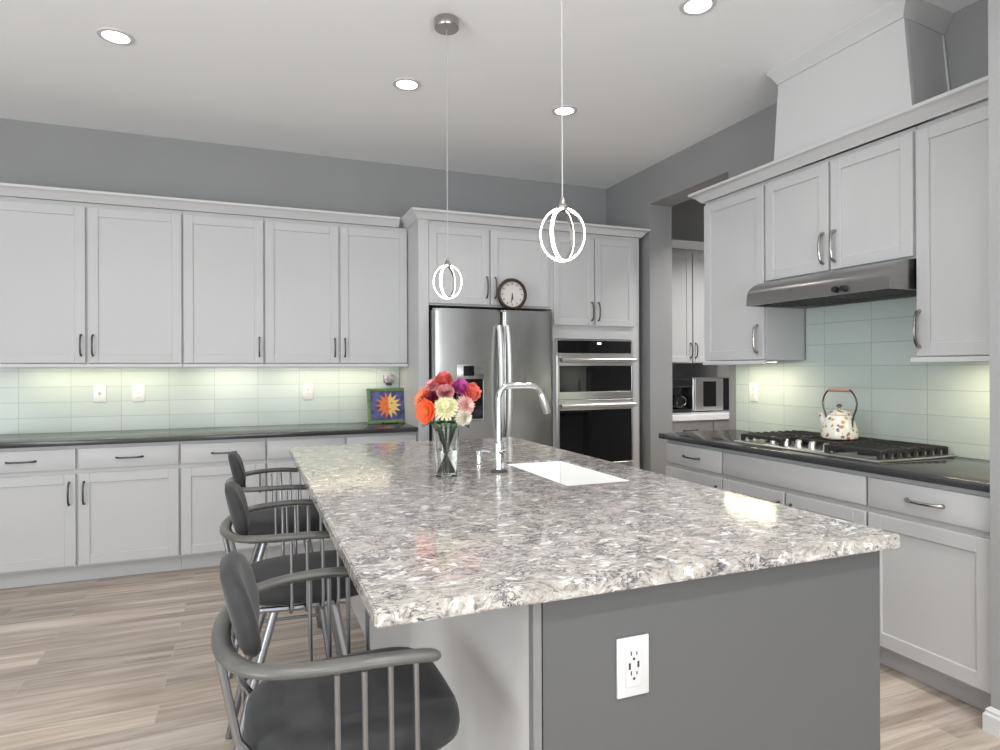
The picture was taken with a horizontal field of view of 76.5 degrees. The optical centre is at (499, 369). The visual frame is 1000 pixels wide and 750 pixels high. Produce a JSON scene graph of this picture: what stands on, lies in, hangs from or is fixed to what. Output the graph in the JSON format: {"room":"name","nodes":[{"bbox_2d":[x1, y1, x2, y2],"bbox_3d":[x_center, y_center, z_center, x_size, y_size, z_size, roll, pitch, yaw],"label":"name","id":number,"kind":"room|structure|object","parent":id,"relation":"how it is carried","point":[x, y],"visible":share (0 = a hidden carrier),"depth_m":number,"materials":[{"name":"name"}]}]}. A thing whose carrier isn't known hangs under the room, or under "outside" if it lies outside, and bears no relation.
{"room":"kitchen","nodes":[
{"label":"kitchen","id":0,"kind":"room"},
{"bbox_2d":[0,118,728,434],"bbox_3d":[-1.481,-0.191,5.211,9.500,3.090,0.140,0,0,-22],"label":"wall","id":1,"kind":"structure","parent":0,"point":[31,153],"depth_m":5.01,"materials":[{"name":"grey paint"}]},
{"bbox_2d":[0,196,184,367],"bbox_3d":[-2.836,-0.568,4.393,1.162,1.111,0.356,0,0,-22],"label":"upper cabinet","id":2,"kind":"object","parent":1,"relation":"attached to","point":[82,284],"visible":0.99,"depth_m":4.27,"materials":[{"name":"grey paint"}]},
{"bbox_2d":[0,183,650,237],"bbox_3d":[-1.101,-1.164,4.888,4.875,0.066,0.725,0,0,-22],"label":"crown molding","id":3,"kind":"structure","parent":2,"relation":"attached to","point":[6,189],"depth_m":4.72,"materials":[{"name":"grey paint"}]},
{"bbox_2d":[0,364,398,434],"bbox_3d":[-2.162,0.199,4.858,2.811,0.486,0.010,0,0,-22],"label":"tile backsplash","id":4,"kind":"structure","parent":1,"relation":"attached to","point":[32,400],"depth_m":4.77,"materials":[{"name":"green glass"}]},
{"bbox_2d":[93,385,105,401],"bbox_3d":[-2.880,0.173,4.560,0.078,0.127,0.014,0,0,-22],"label":"wall switch","id":5,"kind":"object","parent":4,"relation":"attached to","point":[99,391],"visible":1,"depth_m":4.56,"materials":[{"name":"white plastic"}]},
{"bbox_2d":[132,384,144,401],"bbox_3d":[-2.655,0.172,4.652,0.082,0.130,0.008,0,0,-22],"label":"wall switch","id":6,"kind":"object","parent":4,"relation":"attached to","point":[138,390],"visible":1,"depth_m":4.65,"materials":[{"name":"white plastic"}]},
{"bbox_2d":[303,384,312,399],"bbox_3d":[-1.542,0.180,5.095,0.080,0.128,0.009,0,0,-22],"label":"wall outlet","id":7,"kind":"object","parent":4,"relation":"attached to","point":[307,388],"visible":1,"depth_m":5.09,"materials":[{"name":"white plastic"}]},
{"bbox_2d":[306,388,309,395],"bbox_3d":[-1.541,0.180,5.092,0.034,0.068,0.004,0,0,-22],"label":"receptacle","id":8,"kind":"object","parent":7,"relation":"attached to","point":[307,389],"depth_m":5.09,"materials":[{"name":"white plastic"}]},
{"bbox_2d":[383,375,393,384],"bbox_3d":[-0.934,0.090,5.320,0.086,0.090,0.040,0,0,-22],"label":"diffuser","id":9,"kind":"object","parent":4,"relation":"attached to","point":[388,379],"visible":1,"depth_m":5.30,"materials":[{"name":"plastic"}]},
{"bbox_2d":[183,211,263,366],"bbox_3d":[-2.044,-0.572,4.709,0.540,1.111,0.356,0,0,-22],"label":"upper cabinet","id":10,"kind":"object","parent":1,"relation":"attached to","point":[223,254],"visible":1,"depth_m":4.59,"materials":[{"name":"grey paint"}]},
{"bbox_2d":[264,217,407,366],"bbox_3d":[-1.291,-0.575,5.008,1.077,1.111,0.356,0,0,-22],"label":"upper cabinet","id":11,"kind":"object","parent":1,"relation":"attached to","point":[335,294],"visible":1,"depth_m":4.86,"materials":[{"name":"grey paint"}]},
{"bbox_2d":[672,249,707,363],"bbox_3d":[1.779,-0.600,6.203,0.973,1.083,0.408,0,0,-22],"label":"upper cabinet","id":12,"kind":"object","parent":1,"relation":"attached to","point":[687,265],"visible":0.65,"depth_m":6.03,"materials":[{"name":"grey paint"}]},
{"bbox_2d":[672,239,703,250],"bbox_3d":[2.090,-1.176,6.112,1.490,0.066,0.070,0,0,-22],"label":"crown molding","id":13,"kind":"structure","parent":12,"relation":"attached to","point":[679,244],"depth_m":5.98,"materials":[{"name":"grey paint"}]},
{"bbox_2d":[0,0,977,198],"bbox_3d":[0.086,-1.792,1.253,9.500,0.100,8.660,0,0,-22],"label":"ceiling","id":14,"kind":"structure","parent":0,"point":[647,81],"depth_m":3.71,"materials":[{"name":"white paint"}]},
{"bbox_2d":[96,27,134,44],"bbox_3d":[-1.998,-1.730,3.297,0.172,0.008,0.172,0,0,-22],"label":"recessed light","id":15,"kind":"object","parent":14,"relation":"in","point":[112,35],"visible":1,"depth_m":3.29,"materials":[{"name":"grey paint"}]},
{"bbox_2d":[393,77,420,90],"bbox_3d":[-0.567,-1.736,3.861,0.172,0.008,0.172,0,0,-22],"label":"recessed light","id":16,"kind":"object","parent":14,"relation":"in","point":[404,83],"visible":1,"depth_m":3.86,"materials":[{"name":"grey paint"}]},
{"bbox_2d":[433,13,461,298],"bbox_3d":[-0.263,-1.046,3.158,0.126,1.390,0.124,0,0,-37],"label":"pendant light","id":17,"kind":"object","parent":14,"relation":"hanging from","point":[446,24],"visible":1,"depth_m":3.15,"materials":[{"name":"grey metal"}]},
{"bbox_2d":[540,0,584,261],"bbox_3d":[0.195,-1.041,2.002,0.131,1.402,0.124,0,0,-22],"label":"pendant light","id":18,"kind":"object","parent":14,"relation":"hanging from","point":[562,206],"visible":1,"depth_m":2.00,"materials":[{"name":"white metal"}]},
{"bbox_2d":[552,105,576,115],"bbox_3d":[0.434,-1.740,4.265,0.172,0.008,0.172,0,0,-22],"label":"recessed light","id":19,"kind":"object","parent":14,"relation":"in","point":[568,110],"visible":0.91,"depth_m":4.26,"materials":[{"name":"grey paint"}]},
{"bbox_2d":[679,0,716,15],"bbox_3d":[0.948,-1.742,3.034,0.172,0.008,0.172,0,0,-22],"label":"recessed light","id":20,"kind":"object","parent":14,"relation":"in","point":[692,7],"visible":1,"depth_m":3.04,"materials":[{"name":"grey paint"}]},
{"bbox_2d":[767,0,952,167],"bbox_3d":[1.905,-1.478,3.404,0.385,0.542,0.848,0,0,-22],"label":"hood chimney","id":21,"kind":"object","parent":14,"relation":"attached to","point":[891,59],"visible":0.77,"depth_m":3.19,"materials":[{"name":"grey paint"}]},
{"bbox_2d":[0,565,999,749],"bbox_3d":[0.099,1.398,1.253,9.500,0.100,8.660,0,0,-22],"label":"floor","id":22,"kind":"structure","parent":0,"point":[127,662],"depth_m":2.82,"materials":[{"name":"brown wood"}]},
{"bbox_2d":[0,441,181,588],"bbox_3d":[-2.775,0.919,4.261,1.164,0.879,0.638,0,0,-22],"label":"base cabinet","id":23,"kind":"object","parent":22,"relation":"on","point":[80,512],"visible":1,"depth_m":4.04,"materials":[{"name":"grey paint"}]},
{"bbox_2d":[0,422,417,448],"bbox_3d":[-2.042,0.459,4.562,2.813,0.034,0.628,0,0,-22],"label":"countertop","id":24,"kind":"structure","parent":23,"relation":"on","point":[270,431],"depth_m":4.38,"materials":[{"name":"stone"}]},
{"bbox_2d":[180,438,265,568],"bbox_3d":[-1.981,0.916,4.576,0.539,0.879,0.638,0,0,-22],"label":"base cabinet","id":25,"kind":"object","parent":22,"relation":"on","point":[205,469],"visible":0.74,"depth_m":4.29,"materials":[{"name":"grey paint"}]},
{"bbox_2d":[225,451,327,678],"bbox_3d":[-1.054,0.871,3.045,0.490,0.969,0.572,0,0,-22],"label":"bar stool","id":26,"kind":"object","parent":22,"relation":"on","point":[265,521],"visible":0.62,"depth_m":2.90,"materials":[{"name":"grey metal"}]},
{"bbox_2d":[220,481,358,749],"bbox_3d":[-0.715,0.869,2.227,0.490,0.969,0.572,0,0,-22],"label":"bar stool","id":27,"kind":"object","parent":22,"relation":"on","point":[289,595],"visible":0.62,"depth_m":2.07,"materials":[{"name":"grey metal"}]},
{"bbox_2d":[211,551,459,749],"bbox_3d":[-0.351,0.868,1.366,0.490,0.969,0.572,0,0,-22],"label":"bar stool","id":28,"kind":"object","parent":22,"relation":"on","point":[389,698],"visible":0.94,"depth_m":1.24,"materials":[{"name":"grey fabric"}]},
{"bbox_2d":[266,432,415,558],"bbox_3d":[-1.230,0.913,4.875,1.074,0.879,0.638,0,0,-22],"label":"base cabinet","id":29,"kind":"object","parent":22,"relation":"on","point":[277,448],"visible":0.14,"depth_m":4.51,"materials":[{"name":"grey paint"}]},
{"bbox_2d":[399,219,551,440],"bbox_3d":[-0.203,0.107,5.261,1.122,2.483,0.704,0,0,-22],"label":"tall cabinet","id":30,"kind":"object","parent":22,"relation":"on","point":[484,256],"visible":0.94,"depth_m":4.95,"materials":[{"name":"grey paint"}]},
{"bbox_2d":[429,308,552,446],"bbox_3d":[-0.155,0.447,5.167,0.983,1.803,0.882,0,0,-22],"label":"refrigerator","id":31,"kind":"object","parent":22,"relation":"on","point":[491,349],"visible":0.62,"depth_m":4.82,"materials":[{"name":"grey metal"}]},
{"bbox_2d":[497,278,526,309],"bbox_3d":[0.094,-0.582,4.913,0.250,0.250,0.041,0,0,-22],"label":"clock","id":32,"kind":"object","parent":31,"relation":"on","point":[511,293],"visible":1,"depth_m":4.91,"materials":[{"name":"brown metal"}]},
{"bbox_2d":[545,231,639,468],"bbox_3d":[0.712,0.104,5.624,0.842,2.483,0.704,0,0,-22],"label":"tall cabinet","id":33,"kind":"object","parent":22,"relation":"on","point":[595,293],"visible":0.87,"depth_m":5.34,"materials":[{"name":"grey paint"}]},
{"bbox_2d":[555,339,636,465],"bbox_3d":[0.707,0.291,5.553,0.730,1.080,0.663,0,0,-22],"label":"oven","id":34,"kind":"object","parent":33,"relation":"in","point":[594,404],"visible":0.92,"depth_m":5.30,"materials":[{"name":"grey metal"}]},
{"bbox_2d":[351,551,879,749],"bbox_3d":[0.076,0.909,2.649,1.008,0.878,2.504,0,0,-22],"label":"kitchen island","id":35,"kind":"object","parent":22,"relation":"on","point":[786,657],"visible":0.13,"depth_m":1.50,"materials":[{"name":"grey paint"}]},
{"bbox_2d":[289,437,899,627],"bbox_3d":[-0.072,0.452,2.612,1.369,0.036,2.610,0,0,-22],"label":"island countertop","id":36,"kind":"structure","parent":35,"relation":"on","point":[415,545],"depth_m":1.69,"materials":[{"name":"stone"}]},
{"bbox_2d":[433,426,458,477],"bbox_3d":[-0.217,0.334,2.566,0.106,0.202,0.106,0,0,-22],"label":"glass vase","id":37,"kind":"object","parent":36,"relation":"on","point":[445,439],"visible":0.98,"depth_m":2.52,"materials":[{"name":"clear glass"}]},
{"bbox_2d":[414,387,436,427],"bbox_3d":[-0.273,0.243,2.549,0.160,0.355,0.076,0,0,11],"label":"gerbera","id":38,"kind":"object","parent":37,"relation":"in","point":[422,392],"visible":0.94,"depth_m":2.56,"materials":[{"name":"orange plant"}]},
{"bbox_2d":[425,379,440,419],"bbox_3d":[-0.257,0.228,2.575,0.099,0.383,0.079,0,0,-22],"label":"chrysanthemum","id":39,"kind":"object","parent":37,"relation":"in","point":[430,384],"visible":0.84,"depth_m":2.56,"materials":[{"name":"pink plant"}]},
{"bbox_2d":[425,390,441,427],"bbox_3d":[-0.245,0.251,2.532,0.116,0.338,0.060,0,0,-22],"label":"rose","id":40,"kind":"object","parent":37,"relation":"in","point":[430,395],"visible":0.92,"depth_m":2.51,"materials":[{"name":"red plant"}]},
{"bbox_2d":[415,398,452,427],"bbox_3d":[-0.254,0.266,2.527,0.153,0.307,0.087,0,0,-22],"label":"gerbera","id":41,"kind":"object","parent":37,"relation":"in","point":[425,411],"visible":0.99,"depth_m":2.51,"materials":[{"name":"orange plant"}]},
{"bbox_2d":[430,370,453,427],"bbox_3d":[-0.221,0.211,2.568,0.093,0.415,0.082,0,0,-41],"label":"rose","id":42,"kind":"object","parent":37,"relation":"in","point":[444,377],"visible":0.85,"depth_m":2.55,"materials":[{"name":"red plant"}]},
{"bbox_2d":[431,384,458,424],"bbox_3d":[-0.209,0.238,2.532,0.102,0.363,0.102,0,0,-35],"label":"rose","id":43,"kind":"object","parent":37,"relation":"in","point":[444,390],"visible":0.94,"depth_m":2.50,"materials":[{"name":"pink plant"}]},
{"bbox_2d":[434,397,458,427],"bbox_3d":[-0.222,0.261,2.513,0.092,0.318,0.127,0,0,-33],"label":"chrysanthemum","id":44,"kind":"object","parent":37,"relation":"in","point":[445,407],"visible":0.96,"depth_m":2.48,"materials":[{"name":"yellow plant"}]},
{"bbox_2d":[438,409,471,427],"bbox_3d":[-0.178,0.284,2.533,0.141,0.272,0.073,0,0,11],"label":"chrysanthemum","id":45,"kind":"object","parent":37,"relation":"in","point":[463,418],"visible":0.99,"depth_m":2.51,"materials":[{"name":"white plant"}]},
{"bbox_2d":[441,378,468,427],"bbox_3d":[-0.190,0.227,2.555,0.135,0.384,0.073,0,0,8],"label":"rose","id":46,"kind":"object","parent":37,"relation":"in","point":[459,385],"visible":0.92,"depth_m":2.54,"materials":[{"name":"purple plant"}]},
{"bbox_2d":[450,393,462,426],"bbox_3d":[-0.185,0.247,2.577,0.106,0.345,0.060,0,0,-22],"label":"rose","id":47,"kind":"object","parent":37,"relation":"in","point":[455,394],"visible":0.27,"depth_m":2.58,"materials":[{"name":"red"}]},
{"bbox_2d":[444,395,474,426],"bbox_3d":[-0.172,0.261,2.537,0.149,0.318,0.075,0,0,3],"label":"chrysanthemum","id":48,"kind":"object","parent":37,"relation":"in","point":[464,402],"visible":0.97,"depth_m":2.52,"materials":[{"name":"pink plant"}]},
{"bbox_2d":[455,382,481,427],"bbox_3d":[-0.160,0.236,2.565,0.175,0.368,0.077,0,0,6],"label":"rose","id":49,"kind":"object","parent":37,"relation":"in","point":[473,390],"visible":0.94,"depth_m":2.55,"materials":[{"name":"red plant"}]},
{"bbox_2d":[475,450,489,466],"bbox_3d":[-0.078,0.398,2.853,0.069,0.073,0.038,0,0,-11],"label":"soap dispenser","id":50,"kind":"object","parent":36,"relation":"on","point":[478,452],"visible":1,"depth_m":2.84,"materials":[{"name":"silver metal"}]},
{"bbox_2d":[491,382,550,472],"bbox_3d":[0.098,0.245,2.705,0.278,0.377,0.113,0,0,-22],"label":"faucet","id":51,"kind":"object","parent":36,"relation":"on","point":[499,450],"visible":1,"depth_m":2.68,"materials":[{"name":"grey metal"}]},
{"bbox_2d":[508,461,628,485],"bbox_3d":[0.275,0.506,2.710,0.298,0.131,0.633,0,0,-22],"label":"sink","id":52,"kind":"object","parent":36,"relation":"in","point":[565,473],"visible":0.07,"depth_m":2.97,"materials":[{"name":"white ceramic"}]},
{"bbox_2d":[616,634,648,698],"bbox_3d":[0.291,0.650,1.387,0.082,0.130,0.008,0,0,-22],"label":"island outlet","id":53,"kind":"object","parent":35,"relation":"attached to","point":[632,653],"visible":1,"depth_m":1.38,"materials":[{"name":"white plastic"}]},
{"bbox_2d":[625,646,641,687],"bbox_3d":[0.292,0.650,1.385,0.042,0.086,0.003,0,0,-22],"label":"receptacle","id":54,"kind":"object","parent":53,"relation":"attached to","point":[633,654],"depth_m":1.38,"materials":[{"name":"white plastic"}]},
{"bbox_2d":[666,440,724,489],"bbox_3d":[1.468,0.903,4.091,0.638,0.879,0.547,0,0,-22],"label":"base cabinet","id":55,"kind":"object","parent":22,"relation":"on","point":[700,464],"visible":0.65,"depth_m":3.95,"materials":[{"name":"grey paint"}]},
{"bbox_2d":[673,419,728,432],"bbox_3d":[1.866,0.901,6.101,1.048,0.879,0.638,0,0,-22],"label":"base cabinet","id":56,"kind":"object","parent":22,"relation":"on","point":[722,424],"visible":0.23,"depth_m":5.79,"materials":[{"name":"grey paint"}]},
{"bbox_2d":[672,410,728,420],"bbox_3d":[2.089,0.432,6.199,1.540,0.055,0.658,0,0,-22],"label":"countertop","id":57,"kind":"structure","parent":56,"relation":"on","point":[715,414],"depth_m":5.77,"materials":[{"name":"white stone"}]},
{"bbox_2d":[672,378,690,412],"bbox_3d":[1.653,0.246,6.048,0.220,0.320,0.260,0,0,-22],"label":"coffee maker","id":58,"kind":"object","parent":57,"relation":"on","point":[678,404],"visible":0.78,"depth_m":5.95,"materials":[{"name":"black plastic"}]},
{"bbox_2d":[673,377,728,411],"bbox_3d":[2.009,0.242,6.262,0.500,0.325,0.367,0,0,-22],"label":"microwave","id":59,"kind":"object","parent":57,"relation":"on","point":[704,393],"visible":0.73,"depth_m":6.08,"materials":[{"name":"silver metal"}]},
{"bbox_2d":[723,449,880,662],"bbox_3d":[1.743,0.902,3.400,0.638,0.879,0.936,0,0,-22],"label":"base cabinet","id":60,"kind":"object","parent":22,"relation":"on","point":[839,493],"visible":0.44,"depth_m":3.21,"materials":[{"name":"grey paint"}]},
{"bbox_2d":[868,473,990,710],"bbox_3d":[2.013,0.901,2.718,0.640,0.879,0.528,0,0,-22],"label":"base cabinet","id":61,"kind":"object","parent":22,"relation":"on","point":[935,586],"visible":0.79,"depth_m":2.59,"materials":[{"name":"grey paint"}]},
{"bbox_2d":[659,430,989,492],"bbox_3d":[1.749,0.444,3.434,0.648,0.034,2.059,0,0,-22],"label":"countertop","id":62,"kind":"structure","parent":61,"relation":"on","point":[959,472],"depth_m":2.90,"materials":[{"name":"stone"}]},
{"bbox_2d":[734,430,955,462],"bbox_3d":[1.792,0.399,3.400,0.530,0.056,0.925,0,0,-22],"label":"gas cooktop","id":63,"kind":"object","parent":62,"relation":"in","point":[874,450],"visible":0.93,"depth_m":3.19,"materials":[{"name":"silver metal"}]},
{"bbox_2d":[819,388,858,439],"bbox_3d":[1.818,0.235,3.399,0.185,0.268,0.185,0,0,23],"label":"tea kettle","id":64,"kind":"object","parent":63,"relation":"on","point":[839,424],"visible":1,"depth_m":3.34,"materials":[{"name":"ceramic"}]},
{"bbox_2d":[606,0,989,474],"bbox_3d":[1.842,-0.204,4.410,0.230,3.090,3.804,0,0,-22],"label":"wall","id":65,"kind":"structure","parent":0,"point":[645,199],"depth_m":5.45,"materials":[{"name":"grey paint"}]},
{"bbox_2d":[703,181,804,364],"bbox_3d":[1.622,-0.584,4.133,0.366,1.108,0.555,0,0,-22],"label":"upper cabinet","id":66,"kind":"object","parent":65,"relation":"attached to","point":[735,333],"visible":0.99,"depth_m":4.01,"materials":[{"name":"grey paint"}]},
{"bbox_2d":[751,360,777,361],"bbox_3d":[1.613,-0.050,4.117,0.028,0.014,0.480,0,0,-22],"label":"light","id":67,"kind":"object","parent":66,"relation":"attached to","point":[751,360],"visible":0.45,"depth_m":3.93,"materials":[{"name":"grey paint"}]},
{"bbox_2d":[688,76,987,203],"bbox_3d":[1.862,-1.172,3.484,0.396,0.066,2.068,0,0,-22],"label":"crown molding","id":68,"kind":"structure","parent":66,"relation":"attached to","point":[975,91],"depth_m":3.19,"materials":[{"name":"grey paint"}]},
{"bbox_2d":[765,126,916,281],"bbox_3d":[1.895,-0.830,3.443,0.366,0.618,0.922,0,0,-22],"label":"upper cabinet","id":69,"kind":"object","parent":65,"relation":"attached to","point":[854,208],"visible":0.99,"depth_m":3.31,"materials":[{"name":"grey paint"}]},
{"bbox_2d":[746,259,916,308],"bbox_3d":[1.833,-0.446,3.415,0.495,0.144,0.900,0,0,-22],"label":"range hood","id":70,"kind":"object","parent":69,"relation":"attached to","point":[894,279],"visible":0.94,"depth_m":3.28,"materials":[{"name":"silver metal"}]},
{"bbox_2d":[736,297,989,459],"bbox_3d":[2.056,-0.047,3.548,0.010,0.946,2.045,0,0,-22],"label":"tile backsplash","id":71,"kind":"structure","parent":65,"relation":"attached to","point":[867,349],"depth_m":3.50,"materials":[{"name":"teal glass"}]},
{"bbox_2d":[749,383,757,401],"bbox_3d":[1.733,0.156,4.335,0.009,0.128,0.078,0,0,-22],"label":"wall outlet","id":72,"kind":"object","parent":71,"relation":"attached to","point":[753,387],"visible":1,"depth_m":4.33,"materials":[{"name":"white plastic"}]},
{"bbox_2d":[751,387,754,396],"bbox_3d":[1.731,0.156,4.334,0.004,0.068,0.034,0,0,-22],"label":"receptacle","id":73,"kind":"object","parent":72,"relation":"attached to","point":[752,388],"depth_m":4.33,"materials":[{"name":"white plastic"}]},
{"bbox_2d":[911,100,988,362],"bbox_3d":[2.160,-0.586,2.781,0.366,1.108,0.536,0,0,-22],"label":"upper cabinet","id":74,"kind":"object","parent":65,"relation":"attached to","point":[951,317],"visible":0.99,"depth_m":2.81,"materials":[{"name":"grey paint"}]},
{"bbox_2d":[988,0,999,709],"bbox_3d":[3.078,-0.209,0.391,0.904,3.090,4.572,0,0,-22],"label":"wall","id":75,"kind":"structure","parent":0,"point":[993,5],"depth_m":2.33,"materials":[{"name":"grey paint"}]},
{"bbox_2d":[982,706,999,737],"bbox_3d":[2.672,1.292,0.270,0.085,0.092,4.530,0,0,-22],"label":"baseboard","id":76,"kind":"structure","parent":75,"relation":"attached to","point":[990,717],"depth_m":2.33,"materials":[{"name":"grey paint"}]},
{"bbox_3d":[-0.912,0.317,5.166,0.136,0.241,0.131,0,0,-26],"label":"easel","id":77,"kind":"object","parent":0,"visible":0},
{"bbox_2d":[367,388,404,423],"bbox_3d":[-0.908,0.294,5.158,0.344,0.284,0.061,0,0,-26],"label":"picture","id":78,"kind":"object","parent":77,"relation":"on","point":[386,405],"visible":0.84,"depth_m":5.14,"materials":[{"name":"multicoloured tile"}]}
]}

